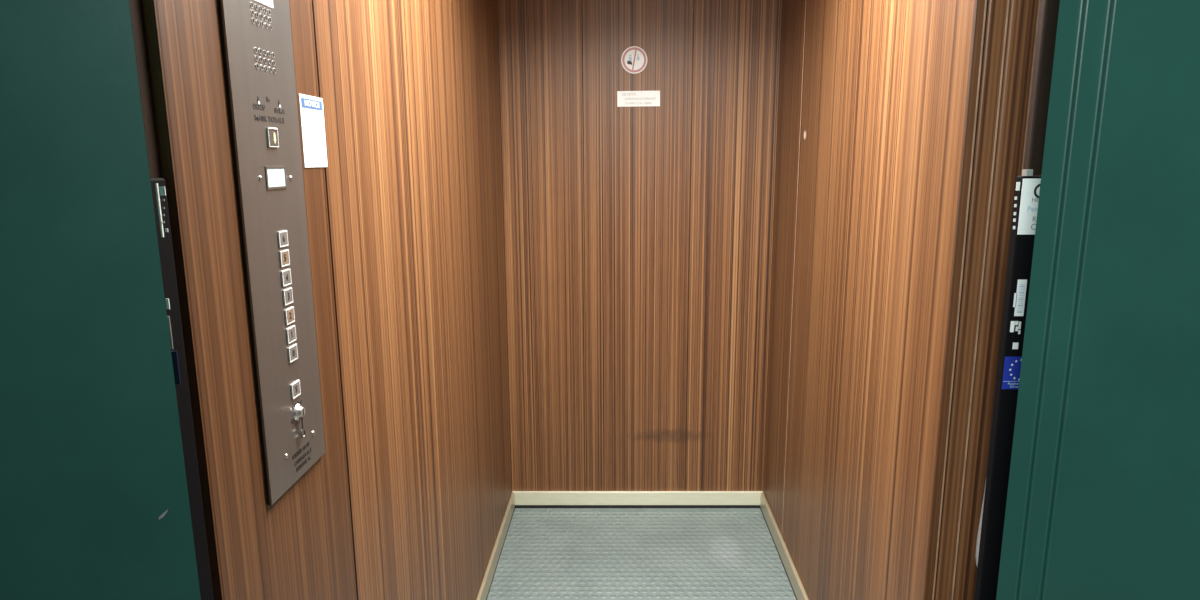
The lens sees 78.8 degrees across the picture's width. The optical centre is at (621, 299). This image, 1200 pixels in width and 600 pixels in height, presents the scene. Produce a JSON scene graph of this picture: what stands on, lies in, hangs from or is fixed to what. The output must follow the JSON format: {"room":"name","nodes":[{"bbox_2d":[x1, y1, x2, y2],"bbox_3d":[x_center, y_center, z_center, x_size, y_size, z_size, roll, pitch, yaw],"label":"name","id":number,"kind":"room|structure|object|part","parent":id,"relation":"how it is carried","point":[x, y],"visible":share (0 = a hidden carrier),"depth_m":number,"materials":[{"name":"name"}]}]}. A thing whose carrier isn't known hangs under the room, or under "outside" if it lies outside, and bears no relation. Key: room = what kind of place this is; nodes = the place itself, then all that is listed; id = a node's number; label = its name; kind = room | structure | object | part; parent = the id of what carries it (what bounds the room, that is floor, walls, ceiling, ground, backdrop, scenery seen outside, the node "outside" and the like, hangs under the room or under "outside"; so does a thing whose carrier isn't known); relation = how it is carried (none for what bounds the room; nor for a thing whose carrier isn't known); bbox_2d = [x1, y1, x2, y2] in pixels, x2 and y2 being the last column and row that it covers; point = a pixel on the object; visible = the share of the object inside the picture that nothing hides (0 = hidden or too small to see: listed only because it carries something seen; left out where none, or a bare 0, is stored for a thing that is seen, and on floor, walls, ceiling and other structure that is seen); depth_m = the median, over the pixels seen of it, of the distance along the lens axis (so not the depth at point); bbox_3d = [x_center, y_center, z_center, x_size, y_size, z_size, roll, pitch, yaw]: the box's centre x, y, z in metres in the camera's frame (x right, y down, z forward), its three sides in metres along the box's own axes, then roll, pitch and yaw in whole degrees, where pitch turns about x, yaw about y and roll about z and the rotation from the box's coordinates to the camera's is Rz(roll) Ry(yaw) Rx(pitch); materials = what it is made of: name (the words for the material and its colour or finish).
{"room":"elevator interior","nodes":[
{"label":"elevator interior","id":0,"kind":"room"},
{"bbox_2d":[142,0,511,599],"bbox_3d":[-0.456,-0.033,1.746,0.040,2.120,1.998,0,11,0],"label":"wall","id":1,"kind":"structure","parent":0,"point":[407,497],"depth_m":1.25,"materials":[{"name":"brown wood"}]},
{"bbox_2d":[0,0,200,599],"bbox_3d":[-0.570,0.085,0.653,0.360,2.300,0.029,0,11,0],"label":"door","id":2,"kind":"structure","parent":1,"relation":"in","point":[94,498],"depth_m":0.63,"materials":[{"name":"green paint"}]},
{"bbox_2d":[129,0,161,177],"bbox_3d":[-0.467,0.158,0.754,0.039,2.120,0.021,0,11,0],"label":"trim","id":3,"kind":"structure","parent":1,"relation":"attached to","point":[137,19],"depth_m":0.69,"materials":[{"name":"black metal"}]},
{"bbox_2d":[150,178,213,599],"bbox_3d":[-0.444,0.547,0.794,0.064,1.340,0.027,0,11,0],"label":"sensor","id":4,"kind":"object","parent":1,"relation":"attached to","point":[158,186],"visible":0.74,"depth_m":0.71,"materials":[{"name":"black plastic"}]},
{"bbox_3d":[-0.418,-0.081,0.660,0.001,0.049,0.002,0,11,0],"label":"white rod","id":5,"kind":"part","parent":4,"relation":"part of","materials":[{"name":"silver metal"}]},
{"bbox_3d":[-0.446,0.106,0.943,0.020,2.090,0.368,0,11,0],"label":"wall panel","id":6,"kind":"part","parent":1,"relation":"part of","materials":[{"name":"brown wood"}]},
{"bbox_2d":[218,0,324,504],"bbox_3d":[-0.429,-0.313,0.873,0.014,1.120,0.165,0,11,0],"label":"control panel","id":7,"kind":"object","parent":1,"relation":"attached to","point":[256,35],"visible":1,"depth_m":0.91,"materials":[{"name":"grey metal"}]},
{"bbox_2d":[250,2,271,29],"bbox_3d":[-0.430,-0.338,0.870,0.001,0.024,0.050,0,11,0],"label":"speaker grille","id":8,"kind":"object","parent":7,"relation":"attached to","point":[260,12],"depth_m":0.87,"materials":[{"name":"metal"}]},
{"bbox_2d":[254,47,275,73],"bbox_3d":[-0.430,-0.288,0.880,0.001,0.025,0.050,0,11,0],"label":"speaker grille","id":9,"kind":"object","parent":7,"relation":"attached to","point":[264,57],"depth_m":0.88,"materials":[{"name":"metal"}]},
{"bbox_2d":[294,403,305,438],"bbox_3d":[-0.426,0.161,0.970,0.008,0.048,0.023,0,11,0],"label":"switch","id":10,"kind":"object","parent":7,"relation":"attached to","point":[299,408],"depth_m":0.97,"materials":[{"name":"silver metal"}]},
{"bbox_2d":[298,93,327,166],"bbox_3d":[-0.435,-0.237,1.031,0.003,0.098,0.079,0,11,0],"label":"sticker","id":11,"kind":"object","parent":1,"relation":"attached to","point":[310,107],"visible":1,"depth_m":1.02,"materials":[{"name":"white paper"}]},
{"bbox_3d":[-0.446,-0.080,1.915,0.020,2.090,1.608,0,11,0],"label":"wall panel","id":12,"kind":"part","parent":1,"relation":"part of","materials":[{"name":"brown wood"}]},
{"bbox_2d":[476,492,514,599],"bbox_3d":[-0.430,0.976,1.933,0.012,0.069,1.946,0,11,0],"label":"baseboard","id":13,"kind":"structure","parent":1,"relation":"attached to","point":[484,590],"depth_m":2.49,"materials":[{"name":"beige metal"}]},
{"bbox_2d":[497,0,781,490],"bbox_3d":[0.061,-0.221,2.727,1.115,2.120,0.040,0,11,0],"label":"wall","id":14,"kind":"structure","parent":0,"point":[638,241],"depth_m":2.71,"materials":[{"name":"brown wood"}]},
{"bbox_3d":[-0.288,-0.234,2.715,0.295,2.090,0.020,0,11,0],"label":"wall panel","id":15,"kind":"part","parent":14,"relation":"part of","materials":[{"name":"brown wood"}]},
{"bbox_2d":[621,46,646,73],"bbox_3d":[0.044,-0.850,2.585,0.093,0.093,0.001,0,11,0],"label":"prohibition sign","id":16,"kind":"object","parent":14,"relation":"attached to","point":[634,58],"visible":1,"depth_m":2.58,"materials":[{"name":"white plastic"}]},
{"bbox_2d":[512,491,762,507],"bbox_3d":[0.061,0.791,2.895,0.994,0.069,0.012,0,11,0],"label":"baseboard","id":17,"kind":"structure","parent":14,"relation":"attached to","point":[523,499],"depth_m":2.89,"materials":[{"name":"beige metal"}]},
{"bbox_3d":[0.056,-0.234,2.715,0.389,2.090,0.020,0,11,0],"label":"wall panel","id":18,"kind":"part","parent":14,"relation":"part of","materials":[{"name":"brown wood"}]},
{"bbox_2d":[617,91,659,106],"bbox_3d":[0.059,-0.720,2.611,0.153,0.056,0.002,0,11,0],"label":"label","id":19,"kind":"object","parent":14,"relation":"attached to","point":[624,98],"visible":1,"depth_m":2.61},
{"bbox_3d":[0.406,-0.234,2.715,0.307,2.090,0.020,0,11,0],"label":"wall panel","id":20,"kind":"part","parent":14,"relation":"part of","materials":[{"name":"brown wood"}]},
{"bbox_2d":[487,508,795,599],"bbox_3d":[0.061,1.025,1.938,1.035,0.030,2.020,0,11,0],"label":"floor","id":21,"kind":"structure","parent":0,"point":[547,553],"depth_m":2.54,"materials":[{"name":"grey rubber"}]},
{"bbox_2d":[763,0,911,599],"bbox_3d":[0.579,-0.040,1.784,0.041,2.120,1.920,0,11,0],"label":"wall","id":22,"kind":"structure","parent":0,"point":[843,70],"depth_m":1.93,"materials":[{"name":"brown wood"}]},
{"bbox_2d":[760,492,808,599],"bbox_3d":[0.553,0.931,2.168,0.012,0.069,1.468,0,11,0],"label":"baseboard","id":23,"kind":"structure","parent":22,"relation":"attached to","point":[798,589],"depth_m":2.49,"materials":[{"name":"beige painted metal"}]},
{"bbox_3d":[0.569,-0.199,2.533,0.020,2.090,0.350,0,11,0],"label":"wall panel","id":24,"kind":"part","parent":22,"relation":"part of","materials":[{"name":"brown wood"}]},
{"bbox_2d":[1023,0,1059,175],"bbox_3d":[0.508,0.147,0.808,0.182,2.120,0.012,0,11,0],"label":"trim","id":25,"kind":"structure","parent":22,"relation":"attached to","point":[1049,9],"depth_m":0.73,"materials":[{"name":"black metal"}]},
{"bbox_2d":[870,0,1039,599],"bbox_3d":[0.475,0.103,1.095,0.077,2.100,0.219,0,11,0],"label":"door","id":26,"kind":"structure","parent":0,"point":[970,66],"depth_m":1.01,"materials":[{"name":"brown wood"}]},
{"bbox_2d":[976,475,986,565],"bbox_3d":[0.508,0.260,1.012,0.017,0.266,0.004,0,11,0],"label":"strip","id":27,"kind":"object","parent":26,"relation":"attached to","point":[980,523],"visible":0.22,"depth_m":1.02,"materials":[{"name":"grey metal"}]},
{"bbox_2d":[974,169,1040,599],"bbox_3d":[0.414,0.538,0.822,0.081,1.348,0.013,0,11,0],"label":"sensor","id":28,"kind":"object","parent":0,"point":[1027,189],"visible":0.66,"depth_m":0.73,"materials":[{"name":"black plastic"}]},
{"bbox_3d":[0.000,1.451,-0.282,3.200,0.030,2.500,0,11,0],"label":"floor","id":29,"kind":"structure","parent":0,"visible":0},
{"bbox_2d":[996,0,1199,599],"bbox_3d":[0.548,0.086,0.648,0.403,2.300,0.040,0,11,0],"label":"door","id":30,"kind":"structure","parent":29,"relation":"on","point":[1103,501],"depth_m":0.62,"materials":[{"name":"green paint"}]}
]}

